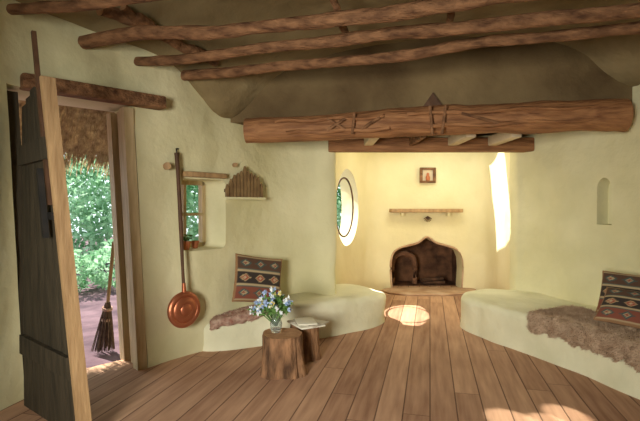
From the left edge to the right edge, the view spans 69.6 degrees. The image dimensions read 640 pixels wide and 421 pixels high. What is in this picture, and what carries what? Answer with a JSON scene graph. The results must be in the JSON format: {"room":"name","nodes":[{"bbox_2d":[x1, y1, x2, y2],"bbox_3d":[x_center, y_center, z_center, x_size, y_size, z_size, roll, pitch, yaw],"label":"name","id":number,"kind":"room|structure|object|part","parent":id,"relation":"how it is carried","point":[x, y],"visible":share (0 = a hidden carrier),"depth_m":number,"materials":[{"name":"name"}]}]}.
{"room":"traditional dwelling","nodes":[
{"label":"traditional dwelling","id":0,"kind":"room"},
{"bbox_2d":[0,0,336,410],"bbox_3d":[-1.710,-0.307,2.299,1.816,3.240,7.057,0,1,19],"label":"wall","id":1,"kind":"structure","parent":0,"point":[296,223],"depth_m":3.87,"materials":[{"name":"paint"}]},
{"bbox_2d":[18,100,114,177],"bbox_3d":[-2.196,-0.797,4.279,3.793,0.987,1.150,-1,1,-43],"label":"eave","id":2,"kind":"object","parent":1,"relation":"attached to","point":[83,130],"visible":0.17,"depth_m":4.31},
{"bbox_2d":[6,0,159,14],"bbox_3d":[0.415,-1.253,2.324,4.898,0.128,0.145,0,1,14],"label":"beam","id":3,"kind":"structure","parent":1,"relation":"attached to","point":[68,6],"depth_m":2.78,"materials":[{"name":"brown wood"}]},
{"bbox_2d":[19,73,165,109],"bbox_3d":[-1.615,-0.855,3.362,0.980,0.100,0.130,-1,1,-43],"label":"lintel","id":4,"kind":"object","parent":1,"relation":"attached to","point":[66,88],"visible":0.96,"depth_m":3.32,"materials":[{"name":"brown wood"}]},
{"bbox_2d":[163,162,170,169],"bbox_3d":[-1.257,-0.363,3.777,0.060,0.060,0.090,0,1,-26],"label":"peg","id":5,"kind":"object","parent":1,"relation":"attached to","point":[167,165],"visible":1,"depth_m":3.74,"materials":[{"name":"brown wood"}]},
{"bbox_2d":[167,148,199,327],"bbox_3d":[-1.154,0.223,3.818,0.167,1.498,0.298,0,1,30],"label":"pan","id":6,"kind":"object","parent":1,"relation":"hanging from","point":[183,309],"visible":1,"depth_m":3.80,"materials":[{"name":"orange metal"}]},
{"bbox_3d":[-1.165,0.099,3.821,0.115,1.163,0.042,0,1,35],"label":"handle","id":7,"kind":"part","parent":6,"relation":"part of","materials":[{"name":"brown wood"}]},
{"bbox_2d":[181,180,202,184],"bbox_3d":[-1.275,-0.261,4.295,0.050,0.040,0.470,1,1,38],"label":"rail","id":8,"kind":"object","parent":1,"relation":"attached to","point":[187,182],"visible":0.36,"depth_m":4.34,"materials":[{"name":"brown wood"}]},
{"bbox_2d":[185,246,215,250],"bbox_3d":[-1.169,0.358,4.219,0.300,0.020,0.460,1,1,38],"label":"window sill","id":9,"kind":"structure","parent":1,"relation":"attached to","point":[200,247],"depth_m":4.21,"materials":[{"name":"paint"}]},
{"bbox_2d":[183,234,191,249],"bbox_3d":[-1.185,0.278,4.079,0.094,0.142,0.088,0,1,25],"label":"potted plant","id":10,"kind":"object","parent":9,"relation":"on","point":[186,241],"visible":0.8,"depth_m":4.06,"materials":[{"name":"green plant"}]},
{"bbox_3d":[-1.188,0.310,4.081,0.088,0.076,0.088,0,1,0],"label":"clay pot","id":11,"kind":"part","parent":10,"relation":"part of","materials":[{"name":"ceramic"}]},
{"bbox_2d":[191,241,198,247],"bbox_3d":[-1.149,0.313,4.229,0.078,0.068,0.078,0,1,0],"label":"terracotta pot","id":12,"kind":"object","parent":9,"relation":"on","point":[194,243],"visible":0.96,"depth_m":4.20,"materials":[{"name":"orange ceramic"}]},
{"bbox_2d":[199,181,205,245],"bbox_3d":[-1.142,0.032,4.468,0.050,0.630,0.040,1,1,38],"label":"stile","id":13,"kind":"object","parent":1,"relation":"attached to","point":[202,188],"visible":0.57,"depth_m":4.45,"materials":[{"name":"brown wood"}]},
{"bbox_2d":[182,171,226,178],"bbox_3d":[-1.015,-0.313,4.072,0.070,0.045,0.440,1,1,38],"label":"lintel","id":14,"kind":"object","parent":1,"relation":"attached to","point":[184,173],"visible":1,"depth_m":4.03,"materials":[{"name":"brown wood"}]},
{"bbox_2d":[221,166,265,199],"bbox_3d":[-0.732,-0.266,4.424,0.100,0.323,0.460,1,1,44],"label":"ornament","id":15,"kind":"object","parent":1,"relation":"attached to","point":[243,186],"visible":1,"depth_m":4.40,"materials":[{"name":"brown wood"}]},
{"bbox_2d":[221,197,265,199],"bbox_3d":[-0.732,-0.116,4.426,0.100,0.023,0.460,1,1,44],"label":"shelf","id":16,"kind":"object","parent":15,"relation":"attached to","point":[230,198],"depth_m":4.37,"materials":[{"name":"paint"}]},
{"bbox_2d":[78,0,539,49],"bbox_3d":[0.520,-1.194,2.704,4.705,0.163,0.135,0,1,16],"label":"logs","id":17,"kind":"object","parent":1,"relation":"attached to","point":[418,8],"depth_m":2.87,"materials":[{"name":"brown wood"}]},
{"bbox_2d":[134,3,639,65],"bbox_3d":[0.677,-1.162,3.004,4.409,0.118,0.149,0,1,17],"label":"logs","id":18,"kind":"object","parent":1,"relation":"attached to","point":[623,11],"depth_m":2.99,"materials":[{"name":"brown wood"}]},
{"bbox_2d":[181,21,639,80],"bbox_3d":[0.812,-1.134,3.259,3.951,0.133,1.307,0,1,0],"label":"log","id":19,"kind":"object","parent":1,"relation":"attached to","point":[629,28],"depth_m":3.25,"materials":[{"name":"brown wood"}]},
{"bbox_3d":[-1.275,0.329,4.302,0.329,0.040,0.401,0,1,0],"label":"rail","id":20,"kind":"object","parent":1,"relation":"attached to","visible":0},
{"bbox_2d":[181,183,186,240],"bbox_3d":[-1.275,0.034,4.299,0.050,0.590,0.028,1,1,38],"label":"stile","id":21,"kind":"object","parent":20,"relation":"on","point":[183,187],"visible":0.43,"depth_m":4.28,"materials":[{"name":"brown wood"}]},
{"bbox_3d":[-1.408,0.036,4.130,0.064,0.630,0.062,0,1,0],"label":"stile","id":22,"kind":"object","parent":1,"relation":"attached to","visible":0},
{"bbox_2d":[182,213,203,215],"bbox_3d":[-1.275,0.036,4.299,0.050,0.025,0.420,1,1,38],"label":"bar","id":23,"kind":"object","parent":22,"relation":"attached to","point":[187,214],"visible":0.57,"depth_m":4.35,"materials":[{"name":"brown wood"}]},
{"bbox_2d":[0,286,639,420],"bbox_3d":[0.400,1.288,3.115,5.400,0.050,8.600,0,1,0],"label":"floor","id":24,"kind":"structure","parent":0,"point":[419,364],"depth_m":3.30,"materials":[{"name":"brown wood"}]},
{"bbox_2d":[7,90,23,372],"bbox_3d":[-2.033,0.238,3.117,0.172,2.050,0.120,-1,1,-43],"label":"post","id":25,"kind":"object","parent":24,"relation":"on","point":[12,96],"visible":0.36,"depth_m":3.05,"materials":[{"name":"brown wood"}]},
{"bbox_2d":[22,104,33,411],"bbox_3d":[-1.857,0.300,2.929,0.157,1.930,0.052,1,1,37],"label":"plank","id":26,"kind":"object","parent":24,"relation":"on","point":[27,316],"visible":0.57,"depth_m":2.92,"materials":[{"name":"brown wood"}]},
{"bbox_2d":[26,96,44,418],"bbox_3d":[-1.750,0.286,2.833,0.188,1.960,0.076,1,1,37],"label":"plank","id":27,"kind":"object","parent":24,"relation":"on","point":[39,408],"visible":0.57,"depth_m":2.82,"materials":[{"name":"brown wood"}]},
{"bbox_2d":[30,87,55,420],"bbox_3d":[-1.645,0.273,2.736,0.220,1.990,0.101,1,1,37],"label":"plank","id":28,"kind":"object","parent":24,"relation":"on","point":[48,379],"visible":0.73,"depth_m":2.73,"materials":[{"name":"brown wood"}]},
{"bbox_2d":[35,95,67,420],"bbox_3d":[-1.530,0.304,2.650,0.258,1.930,0.112,0,1,0],"label":"plank","id":29,"kind":"object","parent":24,"relation":"on","point":[59,382],"visible":0.33,"depth_m":2.63,"materials":[{"name":"brown wood"}]},
{"bbox_2d":[49,205,74,420],"bbox_3d":[-1.424,0.290,2.554,0.299,1.960,0.112,0,1,0],"label":"plank","id":30,"kind":"object","parent":24,"relation":"on","point":[68,386],"visible":0.22,"depth_m":2.56,"materials":[{"name":"brown wood"}]},
{"bbox_2d":[17,136,47,165],"bbox_3d":[-1.696,-0.342,2.711,0.037,0.120,0.640,-1,1,-45],"label":"ledge","id":31,"kind":"object","parent":30,"relation":"attached to","point":[34,151],"visible":0.86,"depth_m":2.66,"materials":[{"name":"brown wood"}]},
{"bbox_2d":[31,30,52,204],"bbox_3d":[-1.525,-0.505,2.525,0.126,0.950,0.041,0,1,0],"label":"batten","id":32,"kind":"object","parent":30,"relation":"attached to","point":[33,33],"visible":0.86,"depth_m":2.51,"materials":[{"name":"brown wood"}]},
{"bbox_2d":[35,168,49,237],"bbox_3d":[-1.521,-0.040,2.523,0.078,0.380,0.042,0,1,0],"label":"latch pull","id":33,"kind":"object","parent":30,"relation":"attached to","point":[39,171],"visible":1,"depth_m":2.51,"materials":[{"name":"black metal"}]},
{"bbox_2d":[19,334,70,379],"bbox_3d":[-1.635,0.858,2.725,0.728,0.120,0.036,1,1,39],"label":"ledge","id":34,"kind":"object","parent":30,"relation":"attached to","point":[48,357],"visible":0.86,"depth_m":2.68,"materials":[{"name":"brown wood"}]},
{"bbox_2d":[47,212,53,219],"bbox_3d":[-1.495,0.030,2.544,0.140,0.040,0.128,0,1,0],"label":"latch","id":35,"kind":"object","parent":30,"relation":"attached to","point":[50,214],"depth_m":2.49,"materials":[{"name":"metal"}]},
{"bbox_2d":[39,75,91,420],"bbox_3d":[-1.375,0.275,2.498,0.274,1.990,0.073,0,1,0],"label":"door edge","id":36,"kind":"object","parent":24,"relation":"on","point":[80,391],"visible":1,"depth_m":2.48,"materials":[{"name":"brown wood"}]},
{"bbox_2d":[106,113,130,360],"bbox_3d":[-1.677,0.230,3.839,0.162,2.050,0.100,-1,1,-43],"label":"post","id":37,"kind":"object","parent":24,"relation":"on","point":[111,118],"visible":0.86,"depth_m":3.81,"materials":[{"name":"brown wood"}]},
{"bbox_2d":[117,111,132,362],"bbox_3d":[-1.549,0.231,3.726,0.132,2.050,0.120,-1,1,-43],"label":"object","id":38,"kind":"object","parent":24,"relation":"on","point":[118,111],"visible":0.21,"depth_m":3.74,"materials":[{"name":"brown wood"}]},
{"bbox_2d":[119,107,146,370],"bbox_3d":[-1.471,0.232,3.621,0.178,2.050,0.100,-1,1,-43],"label":"post","id":39,"kind":"object","parent":24,"relation":"on","point":[126,115],"visible":1,"depth_m":3.59,"materials":[{"name":"brown wood"}]},
{"bbox_2d":[260,328,307,379],"bbox_3d":[-0.279,1.106,3.604,0.369,0.303,0.379,0,1,0],"label":"table","id":40,"kind":"object","parent":24,"relation":"on","point":[282,352],"visible":0.99,"depth_m":3.45,"materials":[{"name":"brown wood"}]},
{"bbox_2d":[246,286,292,332],"bbox_3d":[-0.387,0.771,3.620,0.372,0.365,0.291,0,1,0],"label":"flower vase","id":41,"kind":"object","parent":40,"relation":"on","point":[269,304],"visible":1,"depth_m":3.57,"materials":[{"name":"clear glass"}]},
{"bbox_2d":[203,284,385,350],"bbox_3d":[-0.170,1.062,4.748,2.203,0.364,0.826,-1,1,-43],"label":"bench","id":42,"kind":"object","parent":24,"relation":"on","point":[353,308],"visible":0.63,"depth_m":4.55,"materials":[{"name":"paint"}]},
{"bbox_2d":[209,301,290,330],"bbox_3d":[-0.657,0.958,4.279,0.767,0.218,0.290,0,1,-21],"label":"throw","id":43,"kind":"object","parent":42,"relation":"on","point":[241,315],"visible":0.63,"depth_m":4.13,"materials":[{"name":"brown fur"}]},
{"bbox_2d":[232,253,282,301],"bbox_3d":[-0.597,0.666,4.435,0.558,0.515,0.187,0,1,-26],"label":"cushion","id":44,"kind":"object","parent":42,"relation":"on","point":[253,275],"visible":0.88,"depth_m":4.38,"materials":[{"name":"multicoloured fabric"}]},
{"bbox_2d":[290,324,320,362],"bbox_3d":[-0.130,1.107,3.924,0.281,0.293,0.283,0,1,0],"label":"table","id":45,"kind":"object","parent":24,"relation":"on","point":[311,347],"visible":0.53,"depth_m":3.82,"materials":[{"name":"brown wood"}]},
{"bbox_2d":[287,316,328,329],"bbox_3d":[-0.101,0.939,3.873,0.290,0.040,0.336,0,1,-32],"label":"magazine stack","id":46,"kind":"object","parent":45,"relation":"on","point":[302,323],"visible":1,"depth_m":3.81,"materials":[{"name":"beige paper"}]},
{"bbox_2d":[294,317,316,325],"bbox_3d":[-0.120,0.924,3.841,0.160,0.010,0.220,0,1,-11],"label":"magazine","id":47,"kind":"object","parent":46,"relation":"on","point":[306,321],"depth_m":3.81,"materials":[{"name":"beige paper"}]},
{"bbox_2d":[287,320,324,329],"bbox_3d":[-0.120,0.952,3.882,0.220,0.014,0.290,0,1,-29],"label":"magazine","id":48,"kind":"object","parent":46,"relation":"on","point":[320,323],"depth_m":3.77,"materials":[{"name":"beige paper"}]},
{"bbox_2d":[382,287,475,295],"bbox_3d":[1.646,1.200,6.820,1.424,0.039,0.552,0,1,0],"label":"hearth slab","id":49,"kind":"object","parent":24,"relation":"on","point":[403,291],"visible":0.82,"depth_m":6.71,"materials":[{"name":"stone"}]},
{"bbox_2d":[460,289,639,399],"bbox_3d":[2.408,1.080,3.283,1.134,0.363,4.193,0,1,-13],"label":"bench","id":50,"kind":"object","parent":24,"relation":"on","point":[498,316],"visible":0.7,"depth_m":4.12,"materials":[{"name":"paint"}]},
{"bbox_2d":[526,305,639,372],"bbox_3d":[2.292,0.958,3.248,0.682,0.249,1.870,0,1,-14],"label":"sheepskin throw","id":51,"kind":"object","parent":50,"relation":"on","point":[575,325],"visible":0.81,"depth_m":3.48,"materials":[{"name":"brown fur"}]},
{"bbox_2d":[593,287,639,328],"bbox_3d":[2.341,0.736,3.446,0.260,0.246,0.447,-1,1,-39],"label":"cushion","id":52,"kind":"object","parent":51,"relation":"on","point":[618,306],"visible":1,"depth_m":3.45,"materials":[{"name":"multicoloured fabric"}]},
{"bbox_2d":[596,271,639,311],"bbox_3d":[2.470,0.677,3.664,0.184,0.338,0.460,0,1,-36],"label":"cushion","id":53,"kind":"object","parent":51,"relation":"on","point":[609,279],"visible":0.5,"depth_m":3.72,"materials":[{"name":"multicoloured fabric"}]},
{"bbox_2d":[16,0,639,118],"bbox_3d":[0.427,-1.578,1.765,5.766,1.484,5.968,0,1,0],"label":"ceiling","id":54,"kind":"structure","parent":0,"point":[618,56],"depth_m":3.73,"materials":[{"name":"paint"}]},
{"bbox_2d":[96,7,218,66],"bbox_3d":[-1.187,-1.312,3.495,0.702,0.228,0.765,0,1,0],"label":"log","id":55,"kind":"object","parent":54,"relation":"attached to","point":[114,13],"depth_m":3.25,"materials":[{"name":"brown wood"}]},
{"bbox_2d":[120,5,201,63],"bbox_3d":[-1.170,-1.317,3.475,0.437,0.244,0.626,0,1,0],"label":"log","id":56,"kind":"object","parent":54,"relation":"attached to","point":[135,17],"depth_m":3.27,"materials":[{"name":"brown wood"}]},
{"bbox_2d":[329,0,348,32],"bbox_3d":[0.130,-1.327,3.136,0.065,0.242,0.454,0,1,19],"label":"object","id":57,"kind":"structure","parent":54,"relation":"attached to","point":[335,4],"depth_m":3.05,"materials":[{"name":"brown wood"}]},
{"bbox_2d":[446,12,454,22],"bbox_3d":[0.810,-1.324,2.834,0.068,0.201,0.630,0,1,11],"label":"ceiling beam","id":58,"kind":"structure","parent":54,"relation":"attached to","point":[450,16],"depth_m":2.97,"materials":[{"name":"brown wood"}]},
{"bbox_2d":[335,153,509,289],"bbox_3d":[1.250,0.065,6.297,3.126,2.400,2.290,0,1,0],"label":"wall alcove","id":59,"kind":"structure","parent":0,"point":[477,184],"depth_m":6.97,"materials":[{"name":"paint"}]},
{"bbox_2d":[337,177,353,237],"bbox_3d":[0.321,-0.042,6.040,0.024,0.794,0.789,0,1,21],"label":"window","id":60,"kind":"structure","parent":59,"relation":"in","point":[340,234],"depth_m":6.25,"materials":[{"name":"brown wood"}]},
{"bbox_2d":[389,209,462,215],"bbox_3d":[1.600,0.029,6.971,1.080,0.108,0.200,0,1,0],"label":"mantel shelf","id":61,"kind":"object","parent":59,"relation":"attached to","point":[447,212],"visible":1,"depth_m":6.87,"materials":[{"name":"brown wood"}]},
{"bbox_2d":[390,236,463,287],"bbox_3d":[1.645,0.600,7.553,1.330,1.280,1.010,0,1,0],"label":"fireplace","id":62,"kind":"object","parent":59,"relation":"in","point":[425,262],"visible":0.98,"depth_m":8.06,"materials":[{"name":"stone"}]},
{"bbox_2d":[419,167,435,182],"bbox_3d":[1.645,-0.538,7.017,0.240,0.235,0.075,0,1,0],"label":"picture","id":63,"kind":"object","parent":59,"relation":"attached to","point":[427,174],"depth_m":7.01,"materials":[{"name":"brown wood"}]},
{"bbox_3d":[1.545,-0.538,7.029,0.040,0.200,0.050,0,1,0],"label":"frame","id":64,"kind":"part","parent":63,"relation":"part of","materials":[{"name":"brown wood"}]},
{"bbox_3d":[1.645,-0.439,7.030,0.240,0.035,0.050,0,1,0],"label":"frame","id":65,"kind":"part","parent":63,"relation":"part of","materials":[{"name":"brown wood"}]},
{"bbox_3d":[1.645,-0.539,7.044,0.180,0.180,0.020,0,1,0],"label":"panel","id":66,"kind":"part","parent":63,"relation":"part of","materials":[{"name":"paper"}]},
{"bbox_3d":[1.645,-0.638,7.028,0.240,0.035,0.050,0,1,0],"label":"frame","id":67,"kind":"part","parent":63,"relation":"part of","materials":[{"name":"brown wood"}]},
{"bbox_3d":[1.745,-0.538,7.029,0.040,0.200,0.050,0,1,0],"label":"frame","id":68,"kind":"part","parent":63,"relation":"part of","materials":[{"name":"brown wood"}]},
{"bbox_2d":[328,137,533,152],"bbox_3d":[1.200,-0.715,5.022,2.220,0.150,0.160,0,1,0],"label":"plank","id":69,"kind":"object","parent":59,"relation":"attached to","point":[395,144],"visible":0.82,"depth_m":4.94,"materials":[{"name":"brown wood"}]},
{"bbox_2d":[364,138,378,145],"bbox_3d":[0.520,-0.740,4.632,0.100,0.100,0.620,0,1,0],"label":"joist","id":70,"kind":"object","parent":69,"relation":"on","point":[367,141],"depth_m":4.67,"materials":[{"name":"brown wood"}]},
{"bbox_2d":[409,136,425,145],"bbox_3d":[0.980,-0.740,4.632,0.050,0.100,0.620,0,1,0],"label":"joist","id":71,"kind":"object","parent":69,"relation":"on","point":[412,140],"depth_m":4.65,"materials":[{"name":"brown wood"}]},
{"bbox_2d":[448,134,475,145],"bbox_3d":[1.420,-0.740,4.632,0.100,0.100,0.620,0,1,0],"label":"joist","id":72,"kind":"object","parent":69,"relation":"on","point":[453,140],"depth_m":4.60,"materials":[{"name":"brown wood"}]},
{"bbox_2d":[488,133,521,145],"bbox_3d":[1.850,-0.740,4.632,0.100,0.100,0.620,0,1,0],"label":"joist","id":73,"kind":"object","parent":69,"relation":"on","point":[496,139],"depth_m":4.60,"materials":[{"name":"brown wood"}]},
{"bbox_2d":[426,136,488,136],"bbox_3d":[1.200,-0.942,5.195,2.510,0.320,0.233,0,1,0],"label":"header","id":74,"kind":"object","parent":59,"relation":"attached to","point":[426,136],"depth_m":5.12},
{"bbox_2d":[231,36,631,124],"bbox_3d":[0.998,-1.265,4.224,4.100,0.870,0.254,0,1,6],"label":"ceiling","id":75,"kind":"structure","parent":0,"point":[553,71],"depth_m":4.12,"materials":[{"name":"paint"}]},
{"bbox_2d":[424,93,441,105],"bbox_3d":[1.011,-0.994,4.138,0.170,0.120,0.080,0,1,6],"label":"air vent","id":76,"kind":"object","parent":75,"relation":"in","point":[433,100],"visible":0.64,"depth_m":4.10,"materials":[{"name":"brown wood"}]},
{"bbox_2d":[243,99,633,142],"bbox_3d":[0.945,-0.783,4.081,3.274,0.332,0.334,0,1,7],"label":"trunk","id":77,"kind":"object","parent":75,"relation":"attached to","point":[610,115],"visible":0.85,"depth_m":3.98,"materials":[{"name":"brown wood"}]},
{"bbox_2d":[275,114,383,122],"bbox_3d":[0.075,-0.805,4.029,0.960,0.066,0.039,0,1,6],"label":"rib","id":78,"kind":"object","parent":77,"relation":"attached to","point":[372,117],"visible":1,"depth_m":4.02,"materials":[{"name":"brown wood"}]},
{"bbox_2d":[286,126,389,134],"bbox_3d":[0.150,-0.700,4.024,0.910,0.061,0.036,0,1,6],"label":"rib","id":79,"kind":"object","parent":77,"relation":"attached to","point":[334,130],"visible":1,"depth_m":4.01,"materials":[{"name":"brown wood"}]},
{"bbox_2d":[326,117,345,130],"bbox_3d":[0.140,-0.754,4.013,0.174,0.122,0.031,0,1,5],"label":"strut","id":80,"kind":"object","parent":79,"relation":"attached to","point":[327,118],"visible":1,"depth_m":4.00,"materials":[{"name":"brown wood"}]},
{"bbox_2d":[351,113,355,133],"bbox_3d":[0.291,-0.755,3.998,0.044,0.183,0.035,0,1,0],"label":"strut","id":81,"kind":"object","parent":79,"relation":"attached to","point":[354,114],"visible":1,"depth_m":3.99,"materials":[{"name":"brown wood"}]},
{"bbox_2d":[361,116,380,129],"bbox_3d":[0.440,-0.757,3.980,0.175,0.123,0.033,0,1,6],"label":"strut","id":82,"kind":"object","parent":79,"relation":"attached to","point":[379,117],"visible":1,"depth_m":3.97,"materials":[{"name":"brown wood"}]},
{"bbox_2d":[428,106,433,133],"bbox_3d":[0.949,-0.771,3.927,0.047,0.242,0.033,0,1,0],"label":"strut","id":83,"kind":"object","parent":77,"relation":"attached to","point":[430,107],"visible":1,"depth_m":3.92,"materials":[{"name":"brown wood"}]},
{"bbox_2d":[407,105,596,115],"bbox_3d":[1.575,-0.850,3.871,1.662,0.078,0.038,0,1,6],"label":"rib","id":84,"kind":"object","parent":77,"relation":"attached to","point":[519,108],"visible":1,"depth_m":3.86,"materials":[{"name":"brown wood"}]},
{"bbox_2d":[433,118,594,127],"bbox_3d":[1.625,-0.741,3.867,1.361,0.074,0.037,0,1,6],"label":"rib","id":85,"kind":"object","parent":77,"relation":"attached to","point":[502,123],"visible":1,"depth_m":3.85,"materials":[{"name":"brown wood"}]},
{"bbox_2d":[440,105,446,133],"bbox_3d":[1.055,-0.773,3.917,0.057,0.243,0.033,0,1,0],"label":"strut","id":86,"kind":"object","parent":85,"relation":"attached to","point":[445,106],"visible":1,"depth_m":3.91,"materials":[{"name":"brown wood"}]},
{"bbox_2d":[461,112,498,123],"bbox_3d":[1.350,-0.781,3.885,0.310,0.113,0.032,0,1,6],"label":"strut","id":87,"kind":"object","parent":85,"relation":"attached to","point":[462,113],"visible":1,"depth_m":3.87,"materials":[{"name":"brown wood"}]},
{"bbox_2d":[441,133,527,135],"bbox_3d":[0.950,-0.856,4.740,3.200,0.060,0.800,0,1,0],"label":"ceiling soffit","id":88,"kind":"structure","parent":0,"point":[486,134],"depth_m":5.02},
{"bbox_2d":[509,85,639,306],"bbox_3d":[2.895,-0.305,2.074,0.838,3.240,6.590,0,1,-5],"label":"wall","id":89,"kind":"structure","parent":0,"point":[575,197],"depth_m":4.48,"materials":[{"name":"paint"}]},
{"label":"outside","id":90,"kind":"structure","parent":0,"visible":0},
{"bbox_2d":[72,236,196,367],"bbox_3d":[-1.000,1.272,7.016,26.000,0.001,26.000,0,1,0],"label":"ground","id":91,"kind":"structure","parent":90,"point":[92,299],"depth_m":5.54,"materials":[{"name":"beige soil"}]},
{"bbox_2d":[74,239,115,291],"bbox_3d":[-3.720,0.870,7.226,2.415,0.847,1.360,-1,1,-41],"label":"shrub","id":92,"kind":"object","parent":91,"relation":"on","point":[101,278],"visible":0.29,"depth_m":7.17,"materials":[{"name":"green plant"}]},
{"bbox_2d":[91,242,114,352],"bbox_3d":[-1.903,0.770,4.159,0.385,1.006,0.193,0,1,30],"label":"broom","id":93,"kind":"object","parent":91,"relation":"on","point":[105,332],"visible":1,"depth_m":4.12,"materials":[{"name":"brown wood"}]},
{"bbox_2d":[64,155,341,267],"bbox_3d":[-3.185,-1.307,10.627,13.389,5.181,3.798,0,1,0],"label":"hedge","id":94,"kind":"object","parent":91,"relation":"on","point":[77,208],"visible":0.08,"depth_m":9.86,"materials":[{"name":"green plant"}]}
]}

